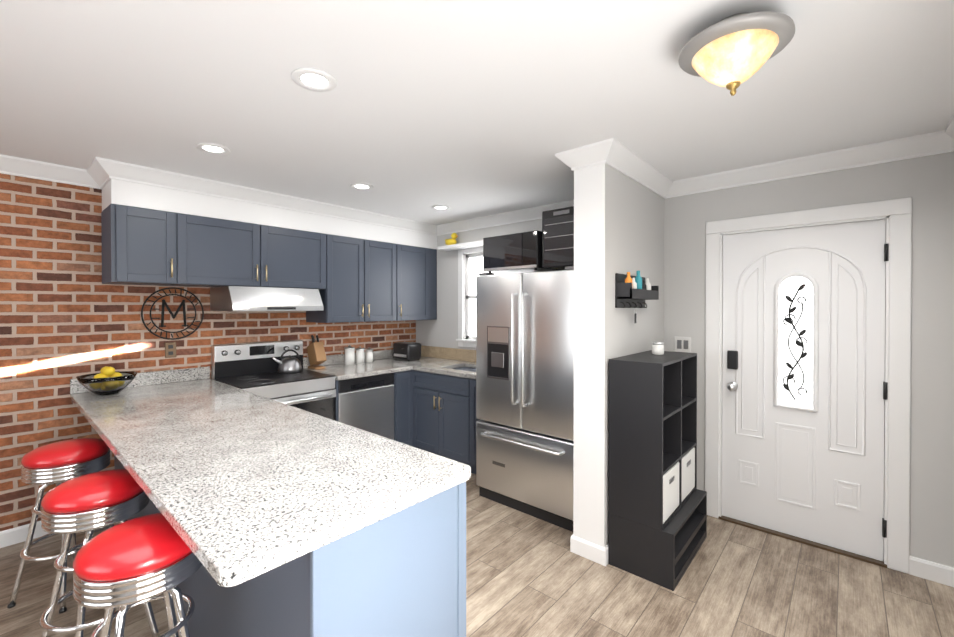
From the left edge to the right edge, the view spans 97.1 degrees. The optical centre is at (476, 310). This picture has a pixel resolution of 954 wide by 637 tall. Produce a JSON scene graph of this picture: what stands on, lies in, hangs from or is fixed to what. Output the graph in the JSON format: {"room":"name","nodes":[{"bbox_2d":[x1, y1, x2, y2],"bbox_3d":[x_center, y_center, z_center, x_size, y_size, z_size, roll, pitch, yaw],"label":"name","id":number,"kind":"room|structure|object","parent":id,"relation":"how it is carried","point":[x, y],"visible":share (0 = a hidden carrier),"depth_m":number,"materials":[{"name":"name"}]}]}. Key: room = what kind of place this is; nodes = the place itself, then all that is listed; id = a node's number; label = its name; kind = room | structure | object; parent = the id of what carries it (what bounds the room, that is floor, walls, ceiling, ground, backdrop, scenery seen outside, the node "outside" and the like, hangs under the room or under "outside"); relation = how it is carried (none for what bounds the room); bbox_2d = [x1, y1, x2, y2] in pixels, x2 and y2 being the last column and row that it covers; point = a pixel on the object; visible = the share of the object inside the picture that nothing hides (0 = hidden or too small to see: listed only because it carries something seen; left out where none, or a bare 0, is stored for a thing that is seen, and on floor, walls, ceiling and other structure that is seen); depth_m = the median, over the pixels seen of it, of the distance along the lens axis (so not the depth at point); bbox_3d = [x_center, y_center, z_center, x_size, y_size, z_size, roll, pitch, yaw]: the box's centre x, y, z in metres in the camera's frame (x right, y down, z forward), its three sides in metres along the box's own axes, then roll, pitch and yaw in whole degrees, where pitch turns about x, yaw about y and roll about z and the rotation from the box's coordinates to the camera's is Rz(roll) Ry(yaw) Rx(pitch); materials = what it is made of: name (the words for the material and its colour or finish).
{"room":"kitchen","nodes":[
{"label":"kitchen","id":0,"kind":"room"},
{"bbox_2d":[0,473,953,636],"bbox_3d":[-1.288,1.534,1.201,4.690,0.080,6.940,0,1,41],"label":"floor","id":1,"kind":"structure","parent":0,"point":[527,575],"depth_m":2.21,"materials":[{"name":"brown wood"}]},
{"bbox_2d":[7,438,109,613],"bbox_3d":[-2.175,1.093,2.242,0.439,0.789,0.437,0,1,41],"label":"bar stool","id":2,"kind":"object","parent":1,"relation":"on","point":[56,463],"visible":0.65,"depth_m":2.13,"materials":[{"name":"red leather"}]},
{"bbox_2d":[39,469,159,636],"bbox_3d":[-1.603,1.097,1.787,0.398,0.789,0.396,0,1,41],"label":"bar stool","id":3,"kind":"object","parent":1,"relation":"on","point":[90,504],"visible":0.75,"depth_m":1.69,"materials":[{"name":"red leather"}]},
{"bbox_2d":[73,513,201,636],"bbox_3d":[-1.091,1.099,1.385,0.354,0.789,0.354,0,1,41],"label":"bar stool","id":4,"kind":"object","parent":1,"relation":"on","point":[125,566],"visible":0.85,"depth_m":1.28,"materials":[{"name":"red leather"}]},
{"bbox_2d":[70,366,475,636],"bbox_3d":[-1.390,0.980,2.215,2.947,1.015,0.835,0,1,41],"label":"base cabinet","id":5,"kind":"object","parent":1,"relation":"on","point":[284,520],"depth_m":1.45,"materials":[{"name":"grey stone"}]},
{"bbox_2d":[76,366,137,395],"bbox_3d":[-2.506,0.473,2.861,0.316,0.188,0.316,0,1,41],"label":"fruit bowl","id":6,"kind":"object","parent":5,"relation":"on","point":[107,380],"visible":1,"depth_m":2.80,"materials":[{"name":"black glass"}]},
{"bbox_2d":[212,340,335,420],"bbox_3d":[-1.683,0.883,3.539,0.727,1.190,0.752,0,1,41],"label":"stove","id":7,"kind":"object","parent":1,"relation":"on","point":[251,367],"visible":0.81,"depth_m":3.52,"materials":[{"name":"silver metal"}]},
{"bbox_2d":[273,349,301,373],"bbox_3d":[-1.685,0.451,3.736,0.196,0.208,0.249,0,1,41],"label":"kettle","id":8,"kind":"object","parent":7,"relation":"on","point":[290,364],"visible":1,"depth_m":3.69,"materials":[{"name":"silver metal"}]},
{"bbox_2d":[303,351,409,412],"bbox_3d":[-1.190,0.966,4.142,0.706,1.015,0.803,0,1,41],"label":"base cabinet","id":9,"kind":"object","parent":1,"relation":"on","point":[383,363],"depth_m":4.15,"materials":[{"name":"grey stone"}]},
{"bbox_2d":[307,335,326,369],"bbox_3d":[-1.542,0.396,4.050,0.206,0.326,0.100,0,1,41],"label":"knife block","id":10,"kind":"object","parent":9,"relation":"on","point":[316,354],"visible":1,"depth_m":4.01,"materials":[{"name":"brown wood"}]},
{"bbox_2d":[344,345,354,364],"bbox_3d":[-1.313,0.459,4.342,0.104,0.196,0.104,0,1,41],"label":"canister","id":11,"kind":"object","parent":9,"relation":"on","point":[349,355],"visible":1,"depth_m":4.30,"materials":[{"name":"white ceramic"}]},
{"bbox_2d":[355,346,364,363],"bbox_3d":[-1.234,0.468,4.446,0.094,0.176,0.094,0,1,41],"label":"canister","id":12,"kind":"object","parent":9,"relation":"on","point":[359,355],"visible":1,"depth_m":4.41,"materials":[{"name":"white ceramic"}]},
{"bbox_2d":[365,347,372,361],"bbox_3d":[-1.163,0.477,4.543,0.084,0.156,0.084,0,1,41],"label":"canister","id":13,"kind":"object","parent":9,"relation":"on","point":[368,354],"visible":1,"depth_m":4.51,"materials":[{"name":"white ceramic"}]},
{"bbox_2d":[338,373,393,439],"bbox_3d":[-1.242,1.040,4.083,0.652,0.868,0.592,0,1,41],"label":"dishwasher","id":14,"kind":"object","parent":1,"relation":"on","point":[366,403],"visible":0.46,"depth_m":3.88,"materials":[{"name":"silver metal"}]},
{"bbox_2d":[378,345,479,432],"bbox_3d":[-0.315,0.950,4.352,1.745,1.045,0.667,0,1,41],"label":"base cabinet","id":15,"kind":"object","parent":1,"relation":"on","point":[443,381],"depth_m":4.05,"materials":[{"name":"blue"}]},
{"bbox_2d":[393,342,420,360],"bbox_3d":[-0.793,0.458,4.737,0.280,0.192,0.220,0,1,41],"label":"toaster","id":16,"kind":"object","parent":15,"relation":"on","point":[408,351],"visible":1,"depth_m":4.66,"materials":[{"name":"black plastic"}]},
{"bbox_2d":[476,266,573,531],"bbox_3d":[0.577,0.590,3.350,0.886,1.778,0.901,0,1,41],"label":"refrigerator","id":17,"kind":"object","parent":1,"relation":"on","point":[524,388],"visible":0.79,"depth_m":3.02,"materials":[{"name":"silver metal"}]},
{"bbox_2d":[483,230,557,273],"bbox_3d":[0.380,-0.444,3.391,0.520,0.284,0.428,0,1,41],"label":"microwave","id":18,"kind":"object","parent":17,"relation":"on","point":[514,253],"visible":0.58,"depth_m":3.22,"materials":[{"name":"black plastic"}]},
{"bbox_2d":[542,206,573,269],"bbox_3d":[0.743,-0.509,3.126,0.325,0.420,0.466,0,1,41],"label":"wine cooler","id":19,"kind":"object","parent":17,"relation":"on","point":[558,239],"visible":0.58,"depth_m":2.97,"materials":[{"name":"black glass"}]},
{"bbox_2d":[608,350,706,590],"bbox_3d":[1.136,0.884,2.608,0.360,1.200,0.700,0,1,41],"label":"shelf unit","id":20,"kind":"object","parent":1,"relation":"on","point":[652,419],"visible":0.96,"depth_m":2.40,"materials":[{"name":"black laminate"}]},
{"bbox_2d":[652,342,663,354],"bbox_3d":[1.165,0.243,2.712,0.074,0.080,0.074,0,1,41],"label":"candle jar","id":21,"kind":"object","parent":20,"relation":"on","point":[657,348],"visible":1,"depth_m":2.68,"materials":[{"name":"white ceramic"}]},
{"bbox_2d":[663,462,678,523],"bbox_3d":[1.005,1.036,2.497,0.287,0.265,0.310,0,1,41],"label":"storage bin","id":22,"kind":"object","parent":20,"relation":"in","point":[670,490],"visible":0.33,"depth_m":2.39,"materials":[{"name":"white fabric"}]},
{"bbox_2d":[682,448,694,500],"bbox_3d":[1.231,1.034,2.754,0.287,0.265,0.310,0,1,41],"label":"storage bin","id":23,"kind":"object","parent":20,"relation":"in","point":[688,472],"visible":0.29,"depth_m":2.66,"materials":[{"name":"white fabric"}]},
{"bbox_2d":[0,152,953,567],"bbox_3d":[-1.288,0.274,1.192,4.690,2.440,6.940,0,1,41],"label":"wall","id":24,"kind":"structure","parent":0,"point":[66,314],"depth_m":2.82,"materials":[{"name":"brick"}]},
{"bbox_2d":[0,154,106,547],"bbox_3d":[-3.857,0.272,1.578,0.089,2.460,3.718,0,1,41],"label":"molding","id":25,"kind":"structure","parent":24,"relation":"attached to","point":[9,165],"depth_m":2.72,"materials":[{"name":"white wood"}]},
{"bbox_2d":[101,204,188,286],"bbox_3d":[-2.379,-0.443,3.015,0.394,0.509,0.413,0,1,41],"label":"upper cabinet","id":26,"kind":"object","parent":24,"relation":"attached to","point":[141,246],"depth_m":2.88,"materials":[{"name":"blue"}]},
{"bbox_2d":[165,342,175,357],"bbox_3d":[-2.396,0.310,3.296,0.008,0.120,0.074,0,1,41],"label":"outlet","id":27,"kind":"object","parent":24,"relation":"attached to","point":[170,349],"visible":1,"depth_m":3.29,"materials":[{"name":"beige plastic"}]},
{"bbox_2d":[141,287,203,339],"bbox_3d":[-2.377,0.025,3.304,0.022,0.412,0.412,0,1,41],"label":"wall art","id":28,"kind":"object","parent":24,"relation":"attached to","point":[164,303],"visible":1,"depth_m":3.29,"materials":[{"name":"black metal"}]},
{"bbox_2d":[189,215,328,291],"bbox_3d":[-1.923,-0.447,3.534,0.394,0.509,1.210,0,1,41],"label":"upper cabinet","id":29,"kind":"object","parent":24,"relation":"attached to","point":[222,252],"depth_m":3.39,"materials":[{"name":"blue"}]},
{"bbox_2d":[210,286,323,310],"bbox_3d":[-1.784,-0.093,3.607,0.510,0.194,0.730,0,1,41],"label":"range hood","id":30,"kind":"object","parent":29,"relation":"attached to","point":[233,298],"visible":1,"depth_m":3.40,"materials":[{"name":"silver metal"}]},
{"bbox_2d":[88,157,438,235],"bbox_3d":[-1.418,-0.919,3.771,0.089,0.110,2.989,0,1,41],"label":"crown molding","id":31,"kind":"structure","parent":24,"relation":"attached to","point":[100,168],"depth_m":3.25,"materials":[{"name":"white"}]},
{"bbox_2d":[306,234,404,322],"bbox_3d":[-1.260,-0.297,4.291,0.394,0.819,0.920,0,1,41],"label":"upper cabinet","id":32,"kind":"object","parent":24,"relation":"attached to","point":[350,279],"depth_m":4.15,"materials":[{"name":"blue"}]},
{"bbox_2d":[405,245,436,320],"bbox_3d":[-0.819,-0.301,4.793,0.394,0.819,0.657,0,1,41],"label":"upper cabinet","id":33,"kind":"object","parent":24,"relation":"attached to","point":[420,262],"depth_m":4.72,"materials":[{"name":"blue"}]},
{"bbox_2d":[437,240,482,250],"bbox_3d":[0.023,-0.691,4.386,1.100,0.035,0.160,0,1,41],"label":"wall shelf","id":34,"kind":"object","parent":24,"relation":"attached to","point":[474,244],"visible":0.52,"depth_m":4.50,"materials":[{"name":"white wood"}]},
{"bbox_2d":[445,233,457,244],"bbox_3d":[-0.282,-0.781,4.646,0.202,0.141,0.103,0,1,41],"label":"rubber duck","id":35,"kind":"object","parent":34,"relation":"on","point":[452,240],"visible":0.83,"depth_m":4.60},
{"bbox_2d":[456,246,503,347],"bbox_3d":[0.217,-0.143,4.360,1.090,1.090,0.130,0,1,41],"label":"window","id":36,"kind":"structure","parent":24,"relation":"attached to","point":[474,265],"depth_m":4.65,"materials":[{"name":"white wood"}]},
{"bbox_2d":[436,204,551,234],"bbox_3d":[0.432,-0.921,4.078,2.230,0.110,0.089,0,1,41],"label":"crown molding","id":37,"kind":"structure","parent":24,"relation":"attached to","point":[533,213],"depth_m":4.29,"materials":[{"name":"white"}]},
{"bbox_2d":[552,147,587,556],"bbox_3d":[0.860,0.262,2.935,0.109,2.460,1.041,0,1,41],"label":"column","id":38,"kind":"structure","parent":24,"relation":"attached to","point":[586,163],"depth_m":2.55,"materials":[{"name":"white paint"}]},
{"bbox_2d":[615,271,658,322],"bbox_3d":[1.034,-0.085,2.705,0.100,0.338,0.480,0,1,41],"label":"key rack","id":39,"kind":"object","parent":24,"relation":"attached to","point":[634,292],"visible":1,"depth_m":2.63,"materials":[{"name":"black laminate"}]},
{"bbox_2d":[675,336,690,352],"bbox_3d":[1.542,0.256,3.159,0.116,0.116,0.010,0,1,41],"label":"switch plate","id":40,"kind":"object","parent":24,"relation":"attached to","point":[682,344],"visible":1,"depth_m":3.15,"materials":[{"name":"white paint"}]},
{"bbox_2d":[588,131,939,581],"bbox_3d":[1.601,0.266,2.355,1.470,2.460,1.148,0,1,41],"label":"crown molding","id":41,"kind":"structure","parent":24,"relation":"attached to","point":[611,152],"depth_m":2.49,"materials":[{"name":"white wood"}]},
{"bbox_2d":[705,197,911,573],"bbox_3d":[2.072,0.423,2.740,1.040,2.120,0.183,0,1,41],"label":"door","id":42,"kind":"structure","parent":24,"relation":"attached to","point":[807,369],"depth_m":2.66,"materials":[{"name":"white wood"}]},
{"bbox_2d":[936,115,953,586],"bbox_3d":[0.354,0.284,-0.248,0.090,2.460,6.708,0,1,41],"label":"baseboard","id":43,"kind":"structure","parent":24,"relation":"attached to","point":[944,574],"depth_m":2.27,"materials":[{"name":"white wood"}]},
{"bbox_2d":[0,0,953,224],"bbox_3d":[-1.288,-0.986,1.184,4.690,0.080,6.940,0,1,41],"label":"ceiling","id":44,"kind":"structure","parent":0,"point":[465,109],"depth_m":1.83,"materials":[{"name":"white paint"}]},
{"bbox_2d":[195,143,229,154],"bbox_3d":[-1.553,-0.951,2.481,0.175,0.008,0.175,0,0,-4],"label":"recessed light","id":45,"kind":"object","parent":44,"relation":"in","point":[211,148],"depth_m":2.48,"materials":[{"name":"white"}]},
{"bbox_2d":[291,68,336,91],"bbox_3d":[-0.668,-0.946,1.731,0.175,0.008,0.175,0,0,-4],"label":"recessed light","id":46,"kind":"object","parent":44,"relation":"in","point":[314,79],"depth_m":1.73,"materials":[{"name":"white"}]},
{"bbox_2d":[350,183,373,189],"bbox_3d":[-0.888,-0.956,3.254,0.175,0.008,0.175,0,0,-4],"label":"recessed light","id":47,"kind":"object","parent":44,"relation":"in","point":[360,186],"depth_m":3.26,"materials":[{"name":"white"}]},
{"bbox_2d":[432,205,449,209],"bbox_3d":[-0.338,-0.961,3.942,0.175,0.008,0.175,0,0,-4],"label":"recessed light","id":48,"kind":"object","parent":44,"relation":"in","point":[437,207],"depth_m":3.94,"materials":[{"name":"white"}]},
{"bbox_2d":[678,11,794,95],"bbox_3d":[0.855,-0.832,1.406,0.331,0.231,0.331,0,1,41],"label":"flush-mount ceiling light","id":49,"kind":"object","parent":44,"relation":"attached to","point":[731,53],"visible":1,"depth_m":1.33,"materials":[{"name":"beige glass"}]}
]}

